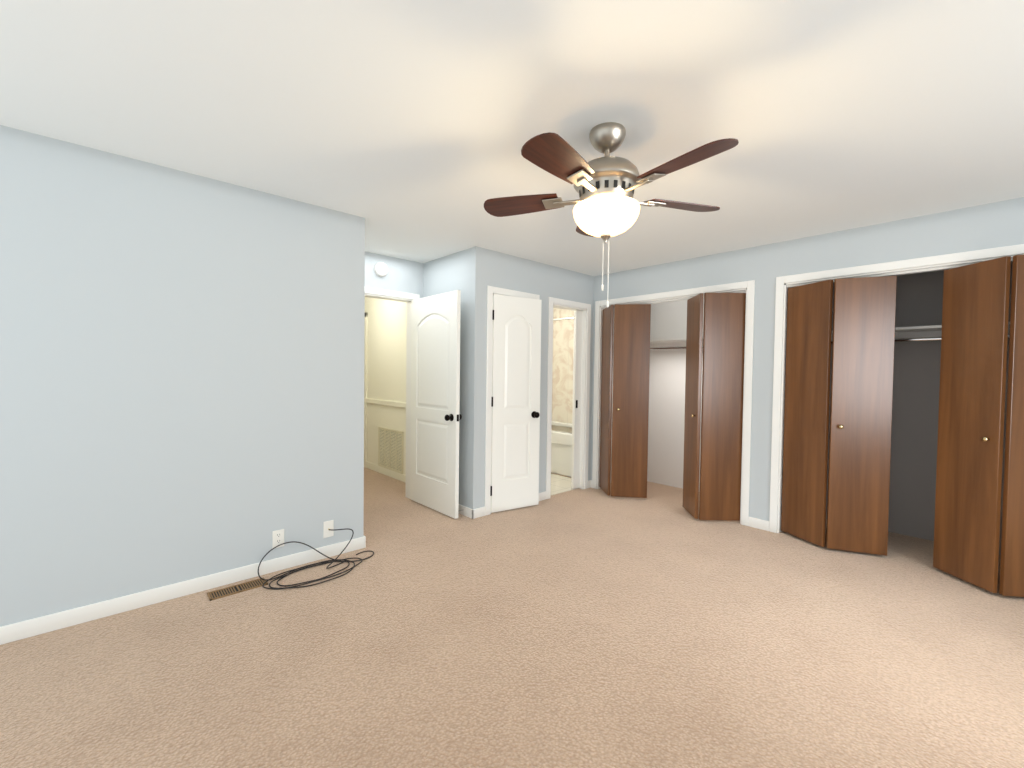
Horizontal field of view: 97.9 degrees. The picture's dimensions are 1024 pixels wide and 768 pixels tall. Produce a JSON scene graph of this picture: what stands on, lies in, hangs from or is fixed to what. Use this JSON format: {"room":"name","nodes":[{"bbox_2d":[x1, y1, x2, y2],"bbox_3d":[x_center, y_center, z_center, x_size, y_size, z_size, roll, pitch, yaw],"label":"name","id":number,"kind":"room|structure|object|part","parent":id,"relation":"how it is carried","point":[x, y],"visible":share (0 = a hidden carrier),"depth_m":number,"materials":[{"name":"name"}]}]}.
{"room":"empty bedroom","nodes":[
{"label":"empty bedroom","id":0,"kind":"room"},
{"bbox_2d":[0,125,593,626],"bbox_3d":[-1.119,0.000,3.356,5.697,2.440,0.120,-1,2,-43],"label":"wall","id":1,"kind":"structure","parent":0,"point":[181,376],"depth_m":2.53,"materials":[{"name":"grey paint"}]},
{"bbox_2d":[0,537,363,644],"bbox_3d":[-2.145,1.190,2.365,2.828,0.085,0.013,-1,2,-43],"label":"baseboard","id":2,"kind":"structure","parent":1,"relation":"attached to","point":[13,632],"depth_m":2.51,"materials":[{"name":"white wood"}]},
{"bbox_2d":[272,529,283,548],"bbox_3d":[-1.533,1.016,2.925,0.072,0.116,0.009,-1,2,-43],"label":"electrical outlet plate","id":3,"kind":"object","parent":1,"relation":"attached to","point":[277,537],"visible":0.98,"depth_m":2.92,"materials":[{"name":"white plastic"}]},
{"bbox_2d":[258,520,373,589],"bbox_3d":[-1.239,1.100,2.946,0.739,0.257,0.381,-1,2,-43],"label":"cable","id":4,"kind":"object","parent":1,"relation":"attached to","point":[328,529],"visible":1,"depth_m":2.96,"materials":[{"name":"black plastic"}]},
{"bbox_2d":[472,506,484,518],"bbox_3d":[-0.304,1.171,4.059,0.146,0.085,0.013,-1,2,-43],"label":"baseboard","id":5,"kind":"structure","parent":1,"relation":"attached to","point":[479,512],"depth_m":4.05,"materials":[{"name":"white wood"}]},
{"bbox_2d":[490,293,500,513],"bbox_3d":[-0.032,0.184,4.360,0.559,2.051,0.125,-1,2,-43],"label":"door jamb","id":6,"kind":"structure","parent":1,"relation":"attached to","point":[491,409],"depth_m":4.13,"materials":[{"name":"white wood"}]},
{"bbox_2d":[491,294,541,512],"bbox_3d":[0.057,0.186,4.258,0.540,2.030,0.101,0,2,-32],"label":"door","id":7,"kind":"structure","parent":6,"relation":"attached to","point":[516,398],"depth_m":4.26,"materials":[{"name":"white wood"}]},
{"bbox_3d":[0.235,0.301,4.353,0.066,0.066,0.066,0,2,-32],"label":"linen door knob","id":8,"kind":"part","parent":7,"relation":"part of","materials":[{"name":"black metal"}]},
{"bbox_2d":[485,286,539,515],"bbox_3d":[0.013,0.156,4.311,0.677,2.110,0.016,-1,2,-43],"label":"door frame","id":9,"kind":"structure","parent":1,"relation":"attached to","point":[491,290],"depth_m":4.10,"materials":[{"name":"white wood"}]},
{"bbox_2d":[539,491,545,500],"bbox_3d":[0.301,1.165,4.615,0.145,0.085,0.013,-1,2,-43],"label":"baseboard","id":10,"kind":"structure","parent":1,"relation":"attached to","point":[542,495],"depth_m":4.62,"materials":[{"name":"white wood"}]},
{"bbox_2d":[546,297,590,498],"bbox_3d":[0.586,0.149,4.919,0.700,2.110,0.136,-1,2,-43],"label":"door frame","id":11,"kind":"structure","parent":1,"relation":"attached to","point":[551,301],"depth_m":5.05,"materials":[{"name":"white wood"}]},
{"bbox_2d":[571,310,582,488],"bbox_3d":[0.745,0.181,5.076,0.126,2.018,0.039,-1,2,-43],"label":"pocket door","id":12,"kind":"structure","parent":1,"relation":"in","point":[577,394],"depth_m":5.05,"materials":[{"name":"white wood"}]},
{"bbox_2d":[365,297,406,474],"bbox_3d":[-1.786,-0.073,5.945,0.120,2.440,2.832,-1,2,-43],"label":"wall","id":13,"kind":"structure","parent":0,"point":[386,344],"depth_m":5.66,"materials":[{"name":"white paint"}]},
{"bbox_2d":[364,312,367,467],"bbox_3d":[-2.283,0.074,6.385,0.016,2.110,0.920,-1,2,-43],"label":"door frame","id":14,"kind":"structure","parent":13,"relation":"attached to","point":[365,405],"depth_m":6.06,"materials":[{"name":"white paint"}]},
{"bbox_2d":[364,398,405,407],"bbox_3d":[-1.844,0.230,5.905,0.022,0.065,2.828,-1,2,-43],"label":"chair rail","id":15,"kind":"object","parent":13,"relation":"attached to","point":[387,403],"visible":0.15,"depth_m":5.62,"materials":[{"name":"white paint"}]},
{"bbox_2d":[366,461,405,482],"bbox_3d":[-1.853,1.102,5.930,0.014,0.090,2.828,-1,2,-43],"label":"baseboard","id":16,"kind":"structure","parent":13,"relation":"attached to","point":[387,472],"depth_m":5.63,"materials":[{"name":"white paint"}]},
{"bbox_2d":[378,427,403,473],"bbox_3d":[-1.519,0.820,5.566,0.012,0.520,0.640,-1,2,-43],"label":"air vent","id":17,"kind":"object","parent":13,"relation":"in","point":[390,448],"visible":1,"depth_m":5.56,"materials":[{"name":"beige metal"}]},
{"bbox_2d":[365,252,422,297],"bbox_3d":[-1.353,-0.027,4.339,1.027,2.440,0.120,-1,2,-43],"label":"wall","id":18,"kind":"structure","parent":0,"point":[403,275],"depth_m":4.41,"materials":[{"name":"grey paint"}]},
{"bbox_2d":[374,262,387,276],"bbox_3d":[-1.254,-1.102,4.284,0.140,0.140,0.036,-1,2,-43],"label":"smoke detector","id":19,"kind":"object","parent":18,"relation":"attached to","point":[380,269],"visible":1,"depth_m":4.26,"materials":[{"name":"white plastic"}]},
{"bbox_2d":[365,287,419,498],"bbox_3d":[-1.343,0.138,4.343,0.920,2.110,0.136,-1,2,-43],"label":"door frame","id":20,"kind":"structure","parent":18,"relation":"attached to","point":[408,394],"depth_m":4.60,"materials":[{"name":"white wood"}]},
{"bbox_2d":[410,290,460,518],"bbox_3d":[-0.773,0.176,4.231,0.101,2.030,0.800,-1,2,-42],"label":"entry door","id":21,"kind":"structure","parent":18,"relation":"in","point":[435,392],"depth_m":4.19,"materials":[{"name":"white wood"}]},
{"bbox_3d":[-0.566,0.300,3.977,0.066,0.066,0.066,-1,2,-42],"label":"entry door knob","id":22,"kind":"part","parent":21,"relation":"part of","materials":[{"name":"black metal"}]},
{"bbox_2d":[423,249,467,505],"bbox_3d":[-0.673,-0.021,4.447,0.120,2.440,0.882,-1,2,-43],"label":"wall","id":23,"kind":"structure","parent":0,"point":[447,273],"depth_m":4.15,"materials":[{"name":"grey paint"}]},
{"bbox_2d":[458,504,473,518],"bbox_3d":[-0.652,1.160,4.338,0.013,0.085,0.895,-1,2,-43],"label":"baseboard","id":24,"kind":"structure","parent":23,"relation":"attached to","point":[466,511],"depth_m":4.08,"materials":[{"name":"white wood"}]},
{"bbox_2d":[0,467,1023,767],"bbox_3d":[-0.425,1.254,3.393,7.150,0.050,8.900,-1,2,-43],"label":"floor","id":25,"kind":"structure","parent":0,"point":[660,627],"depth_m":2.05,"materials":[{"name":"beige carpet"}]},
{"bbox_2d":[207,577,267,600],"bbox_3d":[-1.644,1.228,2.676,0.300,0.006,0.110,-1,2,-43],"label":"floor vent","id":26,"kind":"object","parent":25,"relation":"in","point":[233,589],"visible":0.98,"depth_m":2.67,"materials":[{"name":"brown metal"}]},
{"bbox_2d":[0,0,1023,275],"bbox_3d":[-0.393,-1.235,3.331,7.150,0.050,8.900,-1,2,-43],"label":"ceiling","id":27,"kind":"structure","parent":0,"point":[406,128],"depth_m":1.86,"materials":[{"name":"white paint"}]},
{"bbox_2d":[484,122,738,307],"bbox_3d":[0.439,-0.760,2.038,1.160,0.812,1.154,-1,2,-43],"label":"ceiling fan","id":28,"kind":"object","parent":27,"relation":"hanging from","point":[606,207],"visible":1,"depth_m":1.96,"materials":[{"name":"brown wood"}]},
{"bbox_3d":[0.044,-0.886,2.208,0.385,0.006,0.156,1,-10,19],"label":"blade","id":29,"kind":"part","parent":28,"relation":"part of","materials":[{"name":"brown wood"}]},
{"bbox_3d":[0.184,-0.872,1.738,0.156,0.006,0.385,-13,-7,37],"label":"blade","id":30,"kind":"part","parent":28,"relation":"part of","materials":[{"name":"brown wood"}]},
{"bbox_3d":[0.426,-0.565,2.087,0.004,0.195,0.004,-1,2,-43],"label":"chain","id":31,"kind":"part","parent":28,"relation":"part of","materials":[{"name":"white plastic"}]},
{"bbox_3d":[0.436,-0.756,2.073,0.306,0.127,0.306,-1,2,-43],"label":"lamp shade","id":32,"kind":"part","parent":28,"relation":"part of","materials":[{"name":"white glass"}]},
{"bbox_3d":[0.439,-0.936,2.068,0.304,0.202,0.304,-1,2,-43],"label":"motor","id":33,"kind":"part","parent":28,"relation":"part of","materials":[{"name":"silver metal"}]},
{"bbox_3d":[0.447,-0.525,2.070,0.004,0.275,0.004,-1,2,-43],"label":"chain","id":34,"kind":"part","parent":28,"relation":"part of","materials":[{"name":"white plastic"}]},
{"bbox_3d":[0.838,-0.875,2.189,0.385,0.006,0.156,0,13,-17],"label":"blade","id":35,"kind":"part","parent":28,"relation":"part of","materials":[{"name":"brown wood"}]},
{"bbox_3d":[0.675,-0.866,1.726,0.156,0.006,0.385,-15,10,-33],"label":"blade","id":36,"kind":"part","parent":28,"relation":"part of","materials":[{"name":"brown wood"}]},
{"bbox_2d":[552,308,573,432],"bbox_3d":[1.134,-0.052,6.633,0.050,2.440,1.654,-1,2,-43],"label":"tiled wall","id":37,"kind":"structure","parent":0,"point":[562,372],"depth_m":6.95,"materials":[{"name":"tile"}]},
{"bbox_2d":[553,317,573,320],"bbox_3d":[0.444,-0.845,5.979,0.024,0.024,1.653,-1,2,-43],"label":"curtain rod","id":38,"kind":"object","parent":37,"relation":"attached to","point":[563,319],"depth_m":5.73,"materials":[{"name":"silver metal"}]},
{"bbox_2d":[551,474,577,494],"bbox_3d":[0.071,1.176,5.663,0.906,0.006,1.729,-1,2,-43],"label":"floor","id":39,"kind":"structure","parent":0,"point":[560,484],"depth_m":5.27,"materials":[{"name":"beige tile"}]},
{"bbox_2d":[551,421,571,476],"bbox_3d":[0.739,0.891,6.314,0.964,0.560,1.648,-1,2,-43],"label":"bathtub","id":40,"kind":"object","parent":39,"relation":"on","point":[561,453],"depth_m":5.76,"materials":[{"name":"white ceramic"}]},
{"bbox_2d":[591,197,1023,520],"bbox_3d":[2.594,0.047,3.439,0.120,2.440,4.786,-1,2,-43],"label":"wall","id":41,"kind":"structure","parent":0,"point":[990,225],"depth_m":3.77,"materials":[{"name":"grey paint"}]},
{"bbox_2d":[592,280,754,525],"bbox_3d":[1.562,0.151,4.552,0.138,2.150,1.694,-1,2,-43],"label":"door frame","id":42,"kind":"structure","parent":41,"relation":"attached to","point":[599,400],"depth_m":4.03,"materials":[{"name":"white wood"}]},
{"bbox_2d":[599,304,650,497],"bbox_3d":[1.144,0.177,4.806,0.258,2.030,0.608,-1,2,-43],"label":"bifold closet door","id":43,"kind":"structure","parent":42,"relation":"attached to","point":[625,365],"depth_m":4.69,"materials":[{"name":"brown wood"}]},
{"bbox_3d":[1.040,0.173,4.919,0.030,2.030,0.370,1,1,-3],"label":"panel","id":44,"kind":"part","parent":43,"relation":"part of","materials":[{"name":"brown wood"}]},
{"bbox_2d":[603,290,745,308],"bbox_3d":[1.573,-0.844,4.525,0.040,0.016,1.550,-1,2,-43],"label":"closet track","id":45,"kind":"object","parent":42,"relation":"attached to","point":[677,299],"visible":0.57,"depth_m":4.46,"materials":[{"name":"white metal"}]},
{"bbox_2d":[683,293,745,520],"bbox_3d":[1.789,0.203,4.083,0.289,2.030,0.550,-1,2,-43],"label":"bifold closet door","id":46,"kind":"structure","parent":42,"relation":"attached to","point":[719,415],"depth_m":3.98,"materials":[{"name":"brown wood"}]},
{"bbox_3d":[1.695,0.200,4.185,0.030,2.030,0.370,1,1,4],"label":"panel","id":47,"kind":"part","parent":46,"relation":"part of","materials":[{"name":"brown wood"}]},
{"bbox_2d":[748,517,768,530],"bbox_3d":[2.134,1.209,3.853,0.013,0.085,0.166,-1,2,-43],"label":"baseboard","id":48,"kind":"structure","parent":41,"relation":"attached to","point":[758,523],"depth_m":3.85,"materials":[{"name":"white wood"}]},
{"bbox_2d":[769,244,1023,532],"bbox_3d":[2.821,0.202,3.184,0.138,2.150,1.694,-1,2,-43],"label":"door frame","id":49,"kind":"structure","parent":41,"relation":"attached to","point":[783,382],"depth_m":3.70,"materials":[{"name":"white wood"}]},
{"bbox_2d":[781,276,896,555],"bbox_3d":[2.457,0.229,3.423,0.201,2.030,0.690,-1,2,-43],"label":"bifold closet door","id":50,"kind":"structure","parent":49,"relation":"attached to","point":[864,314],"depth_m":3.33,"materials":[{"name":"brown wood"}]},
{"bbox_3d":[2.342,0.224,3.554,0.030,2.030,0.370,0,1,-16],"label":"panel","id":51,"kind":"part","parent":50,"relation":"part of","materials":[{"name":"brown wood"}]},
{"bbox_3d":[2.578,0.233,3.298,0.370,2.030,0.030,1,2,20],"label":"panel","id":52,"kind":"part","parent":50,"relation":"part of","materials":[{"name":"brown wood"}]},
{"bbox_2d":[787,258,1012,287],"bbox_3d":[2.832,-0.793,3.157,0.040,0.016,1.550,-1,2,-43],"label":"closet track","id":53,"kind":"object","parent":49,"relation":"attached to","point":[911,271],"visible":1,"depth_m":3.15,"materials":[{"name":"white metal"}]},
{"bbox_2d":[933,255,1023,596],"bbox_3d":[3.038,0.253,2.748,0.258,2.030,0.608,-1,2,-43],"label":"bifold closet door","id":54,"kind":"structure","parent":49,"relation":"attached to","point":[974,342],"depth_m":2.77,"materials":[{"name":"brown wood"}]},
{"bbox_3d":[2.907,0.339,2.734,0.034,0.032,0.032,1,1,-3],"label":"knob","id":55,"kind":"part","parent":54,"relation":"part of","materials":[{"name":"gold metal"}]},
{"bbox_3d":[3.142,0.257,2.635,0.370,2.030,0.030,1,1,7],"label":"panel","id":56,"kind":"part","parent":54,"relation":"part of","materials":[{"name":"brown wood"}]},
{"bbox_2d":[611,262,1012,554],"bbox_3d":[2.518,0.029,4.135,0.710,2.440,3.694,-1,2,-43],"label":"wall","id":57,"kind":"structure","parent":0,"point":[915,409],"depth_m":3.75,"materials":[{"name":"grey paint"}]},
{"bbox_2d":[650,341,702,349],"bbox_3d":[2.104,-0.439,5.015,0.020,0.080,1.714,-1,2,-43],"label":"cleat","id":58,"kind":"object","parent":57,"relation":"attached to","point":[667,344],"depth_m":5.27,"materials":[{"name":"white wood"}]},
{"bbox_2d":[650,338,702,342],"bbox_3d":[1.994,-0.488,4.913,0.320,0.020,1.714,-1,2,-43],"label":"closet shelf","id":59,"kind":"object","parent":58,"relation":"on","point":[668,340],"visible":0.07,"depth_m":5.05,"materials":[{"name":"white"}]},
{"bbox_2d":[650,345,702,349],"bbox_3d":[1.912,-0.397,4.840,0.032,0.032,1.710,-1,2,-43],"label":"rod","id":60,"kind":"object","parent":57,"relation":"attached to","point":[667,348],"depth_m":5.00,"materials":[{"name":"silver metal"}]},
{"bbox_2d":[831,328,1009,341],"bbox_3d":[3.363,-0.388,3.647,0.020,0.080,1.754,-1,2,-43],"label":"cleat","id":61,"kind":"object","parent":57,"relation":"attached to","point":[919,334],"visible":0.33,"depth_m":3.66,"materials":[{"name":"white wood"}]},
{"bbox_2d":[831,322,1009,335],"bbox_3d":[3.253,-0.437,3.544,0.320,0.020,1.754,-1,2,-43],"label":"closet shelf","id":62,"kind":"object","parent":61,"relation":"on","point":[919,328],"visible":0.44,"depth_m":3.48,"materials":[{"name":"white"}]},
{"bbox_2d":[831,334,1009,343],"bbox_3d":[3.171,-0.346,3.472,0.032,0.032,1.750,-1,2,-43],"label":"rod","id":63,"kind":"object","parent":57,"relation":"attached to","point":[919,339],"visible":0.25,"depth_m":3.46,"materials":[{"name":"silver metal"}]}
]}

